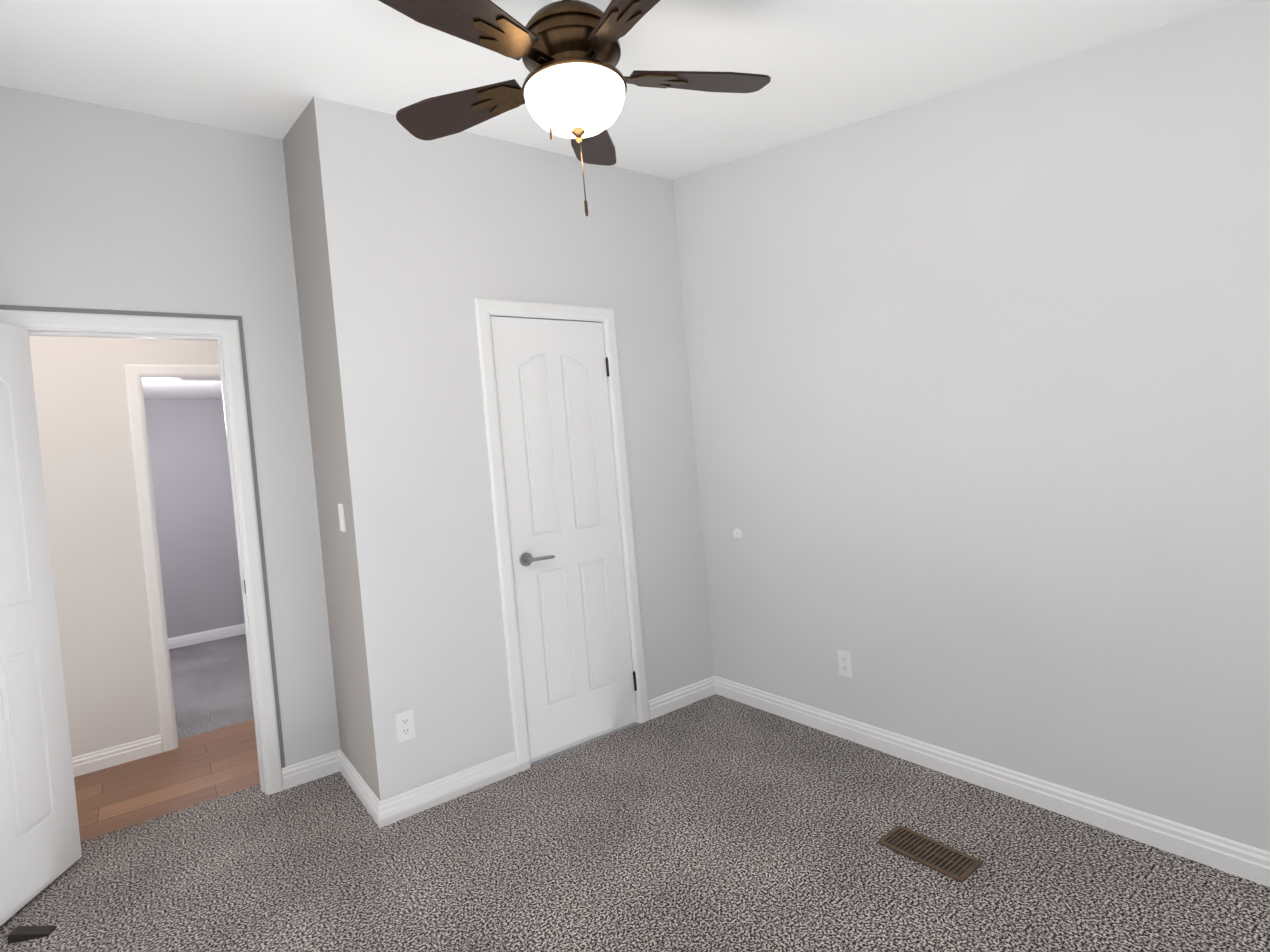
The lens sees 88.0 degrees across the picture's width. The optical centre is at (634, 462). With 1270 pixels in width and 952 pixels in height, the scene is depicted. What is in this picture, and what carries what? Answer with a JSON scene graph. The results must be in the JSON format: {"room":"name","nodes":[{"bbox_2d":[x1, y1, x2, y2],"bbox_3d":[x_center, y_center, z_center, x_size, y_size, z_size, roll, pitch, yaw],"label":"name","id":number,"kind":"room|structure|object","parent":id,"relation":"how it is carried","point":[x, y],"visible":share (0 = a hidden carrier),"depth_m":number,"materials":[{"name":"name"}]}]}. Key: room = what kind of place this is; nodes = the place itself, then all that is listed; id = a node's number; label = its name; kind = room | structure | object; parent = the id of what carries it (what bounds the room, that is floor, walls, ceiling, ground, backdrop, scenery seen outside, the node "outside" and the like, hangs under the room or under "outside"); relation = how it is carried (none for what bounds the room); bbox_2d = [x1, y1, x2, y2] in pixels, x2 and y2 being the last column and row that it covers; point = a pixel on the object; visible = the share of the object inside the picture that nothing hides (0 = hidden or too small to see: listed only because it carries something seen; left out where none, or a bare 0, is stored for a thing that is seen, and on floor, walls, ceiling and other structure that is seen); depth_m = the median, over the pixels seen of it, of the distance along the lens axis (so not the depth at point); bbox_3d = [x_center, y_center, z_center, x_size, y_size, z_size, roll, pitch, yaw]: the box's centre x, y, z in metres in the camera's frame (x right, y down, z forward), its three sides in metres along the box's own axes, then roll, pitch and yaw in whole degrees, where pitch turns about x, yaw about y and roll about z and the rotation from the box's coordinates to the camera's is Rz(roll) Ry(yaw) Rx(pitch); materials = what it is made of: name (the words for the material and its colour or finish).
{"room":"empty bedroom","nodes":[
{"label":"empty bedroom","id":0,"kind":"room"},
{"bbox_2d":[29,336,218,756],"bbox_3d":[-2.645,0.245,3.562,4.300,2.600,0.130,-6,1,-37],"label":"wall","id":1,"kind":"structure","parent":0,"point":[82,411],"depth_m":3.38,"materials":[{"name":"paint"}]},
{"bbox_2d":[72,734,162,776],"bbox_3d":[-3.365,1.577,2.872,2.114,0.095,0.015,-6,1,-37],"label":"baseboard","id":2,"kind":"structure","parent":1,"relation":"attached to","point":[83,764],"depth_m":3.39,"materials":[{"name":"white paint"}]},
{"bbox_2d":[124,364,220,751],"bbox_3d":[-2.333,0.480,3.783,0.796,2.070,0.158,-6,1,-37],"label":"trim","id":3,"kind":"structure","parent":1,"relation":"attached to","point":[136,375],"depth_m":3.51,"materials":[{"name":"white paint"}]},
{"bbox_2d":[74,719,259,841],"bbox_3d":[-2.273,1.548,3.240,4.300,0.050,0.990,-6,1,-37],"label":"floor","id":4,"kind":"structure","parent":0,"point":[190,771],"depth_m":3.15,"materials":[{"name":"brown wood"}]},
{"bbox_2d":[0,86,339,766],"bbox_3d":[-1.424,-0.182,3.240,3.270,3.250,0.130,-6,1,-37],"label":"wall","id":5,"kind":"structure","parent":0,"point":[106,207],"depth_m":2.86,"materials":[{"name":"grey paint"}]},
{"bbox_2d":[0,323,81,925],"bbox_3d":[-2.185,0.506,2.187,0.142,2.024,0.663,-5,1,-8],"label":"entry door","id":6,"kind":"structure","parent":5,"relation":"in","point":[40,846],"depth_m":2.37,"materials":[{"name":"white paint"}]},
{"bbox_2d":[0,305,284,794],"bbox_3d":[-2.032,0.451,2.757,0.798,2.112,0.158,-6,1,-37],"label":"door frame","id":7,"kind":"structure","parent":5,"relation":"attached to","point":[224,334],"depth_m":2.90,"materials":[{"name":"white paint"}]},
{"bbox_2d":[142,381,222,399],"bbox_3d":[-3.305,-0.794,4.304,4.540,0.360,3.773,-6,1,-37],"label":"ceiling","id":8,"kind":"structure","parent":0,"point":[161,390],"depth_m":5.39,"materials":[{"name":"white paint"}]},
{"bbox_2d":[144,399,244,637],"bbox_3d":[-4.162,0.337,5.891,1.190,2.600,0.120,-6,1,-37],"label":"wall","id":9,"kind":"structure","parent":0,"point":[194,509],"depth_m":5.92,"materials":[{"name":"paint"}]},
{"bbox_2d":[168,623,245,648],"bbox_3d":[-4.009,1.582,5.861,1.180,0.095,0.015,-6,1,-37],"label":"baseboard","id":10,"kind":"structure","parent":9,"relation":"attached to","point":[210,635],"depth_m":5.95,"materials":[{"name":"white paint"}]},
{"bbox_2d":[169,634,253,739],"bbox_3d":[-3.256,1.607,4.851,1.450,0.050,2.770,-6,1,-37],"label":"floor","id":11,"kind":"structure","parent":0,"point":[211,684],"depth_m":4.61,"materials":[{"name":"grey carpet"}]},
{"bbox_2d":[283,96,405,800],"bbox_3d":[-1.289,-0.187,2.850,0.100,3.250,0.657,-6,1,-37],"label":"wall","id":12,"kind":"structure","parent":0,"point":[322,231],"depth_m":2.62,"materials":[{"name":"grey paint"}]},
{"bbox_2d":[338,504,345,531],"bbox_3d":[-1.211,0.225,2.708,0.010,0.114,0.070,-6,1,-37],"label":"rocker light switch","id":13,"kind":"object","parent":12,"relation":"attached to","point":[341,517],"visible":0.98,"depth_m":2.69,"materials":[{"name":"white plastic"}]},
{"bbox_2d":[330,749,389,827],"bbox_3d":[-1.194,1.389,2.836,0.015,0.095,0.672,-6,1,-37],"label":"baseboard","id":14,"kind":"structure","parent":12,"relation":"attached to","point":[379,810],"depth_m":2.76,"materials":[{"name":"white paint"}]},
{"bbox_2d":[342,103,714,790],"bbox_3d":[-0.401,-0.270,3.168,1.710,3.250,0.100,-6,1,-37],"label":"wall","id":15,"kind":"structure","parent":0,"point":[448,229],"depth_m":2.87,"materials":[{"name":"grey paint"}]},
{"bbox_2d":[395,709,415,742],"bbox_3d":[-0.924,1.060,2.648,0.070,0.114,0.008,-6,1,-37],"label":"outlet","id":16,"kind":"object","parent":15,"relation":"attached to","point":[405,726],"visible":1,"depth_m":2.65,"materials":[{"name":"white plastic"}]},
{"bbox_2d":[386,751,517,823],"bbox_3d":[-0.755,1.352,2.755,0.573,0.095,0.015,-6,1,-37],"label":"baseboard","id":17,"kind":"structure","parent":15,"relation":"attached to","point":[406,804],"depth_m":2.74,"materials":[{"name":"white paint"}]},
{"bbox_2d":[474,298,649,771],"bbox_3d":[-0.345,0.297,3.174,0.751,2.112,0.114,-6,1,-37],"label":"door frame","id":18,"kind":"structure","parent":15,"relation":"attached to","point":[485,309],"depth_m":2.96,"materials":[{"name":"white paint"}]},
{"bbox_2d":[490,316,636,762],"bbox_3d":[-0.325,0.327,3.159,0.616,2.024,0.142,-6,1,-37],"label":"closet door","id":19,"kind":"structure","parent":15,"relation":"in","point":[579,679],"depth_m":3.13,"materials":[{"name":"white paint"}]},
{"bbox_2d":[648,676,713,719],"bbox_3d":[0.250,1.252,3.509,0.446,0.095,0.015,-6,1,-37],"label":"baseboard","id":20,"kind":"structure","parent":15,"relation":"attached to","point":[661,705],"depth_m":3.50,"materials":[{"name":"white paint"}]},
{"bbox_2d":[0,0,1241,179],"bbox_3d":[-0.312,-1.327,1.704,3.390,0.825,4.007,-6,1,-37],"label":"ceiling","id":21,"kind":"structure","parent":0,"point":[269,68],"depth_m":2.18,"materials":[{"name":"white paint"}]},
{"bbox_2d":[379,0,770,215],"bbox_3d":[-0.144,-0.953,1.651,1.034,0.642,1.010,-6,1,-37],"label":"ceiling fan","id":22,"kind":"object","parent":21,"relation":"hanging from","point":[573,88],"visible":1,"depth_m":1.60,"materials":[{"name":"brown wood"}]},
{"bbox_2d":[0,694,1269,951],"bbox_3d":[-0.080,1.383,1.756,3.390,0.050,4.020,-6,1,-37],"label":"floor","id":23,"kind":"structure","parent":0,"point":[714,822],"depth_m":2.19,"materials":[{"name":"grey carpet"}]},
{"bbox_2d":[7,926,56,943],"bbox_3d":[-1.928,1.499,2.104,0.110,0.028,0.040,-5,1,-12],"label":"wedge","id":24,"kind":"object","parent":23,"relation":"on","point":[20,934],"visible":1,"depth_m":2.09,"materials":[{"name":"rubber"}]},
{"bbox_2d":[877,825,982,882],"bbox_3d":[0.950,1.259,2.130,0.135,0.006,0.285,-6,1,-37],"label":"floor vent","id":25,"kind":"object","parent":23,"relation":"in","point":[951,862],"visible":1,"depth_m":2.12,"materials":[{"name":"brown metal"}]},
{"bbox_2d":[672,0,1269,851],"bbox_3d":[1.085,-0.391,2.700,0.120,3.250,4.007,-6,1,-37],"label":"wall","id":26,"kind":"structure","parent":0,"point":[980,390],"depth_m":2.29,"materials":[{"name":"grey paint"}]},
{"bbox_2d":[733,528,741,539],"bbox_3d":[0.530,0.372,3.427,0.017,0.060,0.060,-6,1,-37],"label":"bumper cover","id":27,"kind":"object","parent":26,"relation":"attached to","point":[737,533],"visible":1,"depth_m":3.42,"materials":[{"name":"white plastic"}]},
{"bbox_2d":[837,649,852,677],"bbox_3d":[0.943,0.901,2.954,0.008,0.114,0.070,-6,1,-37],"label":"outlet","id":28,"kind":"object","parent":26,"relation":"attached to","point":[845,662],"visible":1,"depth_m":2.95,"materials":[{"name":"white plastic"}]},
{"bbox_2d":[714,676,1269,886],"bbox_3d":[1.358,1.174,2.432,0.015,0.095,3.070,-6,1,-37],"label":"baseboard","id":29,"kind":"structure","parent":26,"relation":"attached to","point":[1245,861],"depth_m":2.33,"materials":[{"name":"white paint"}]}
]}

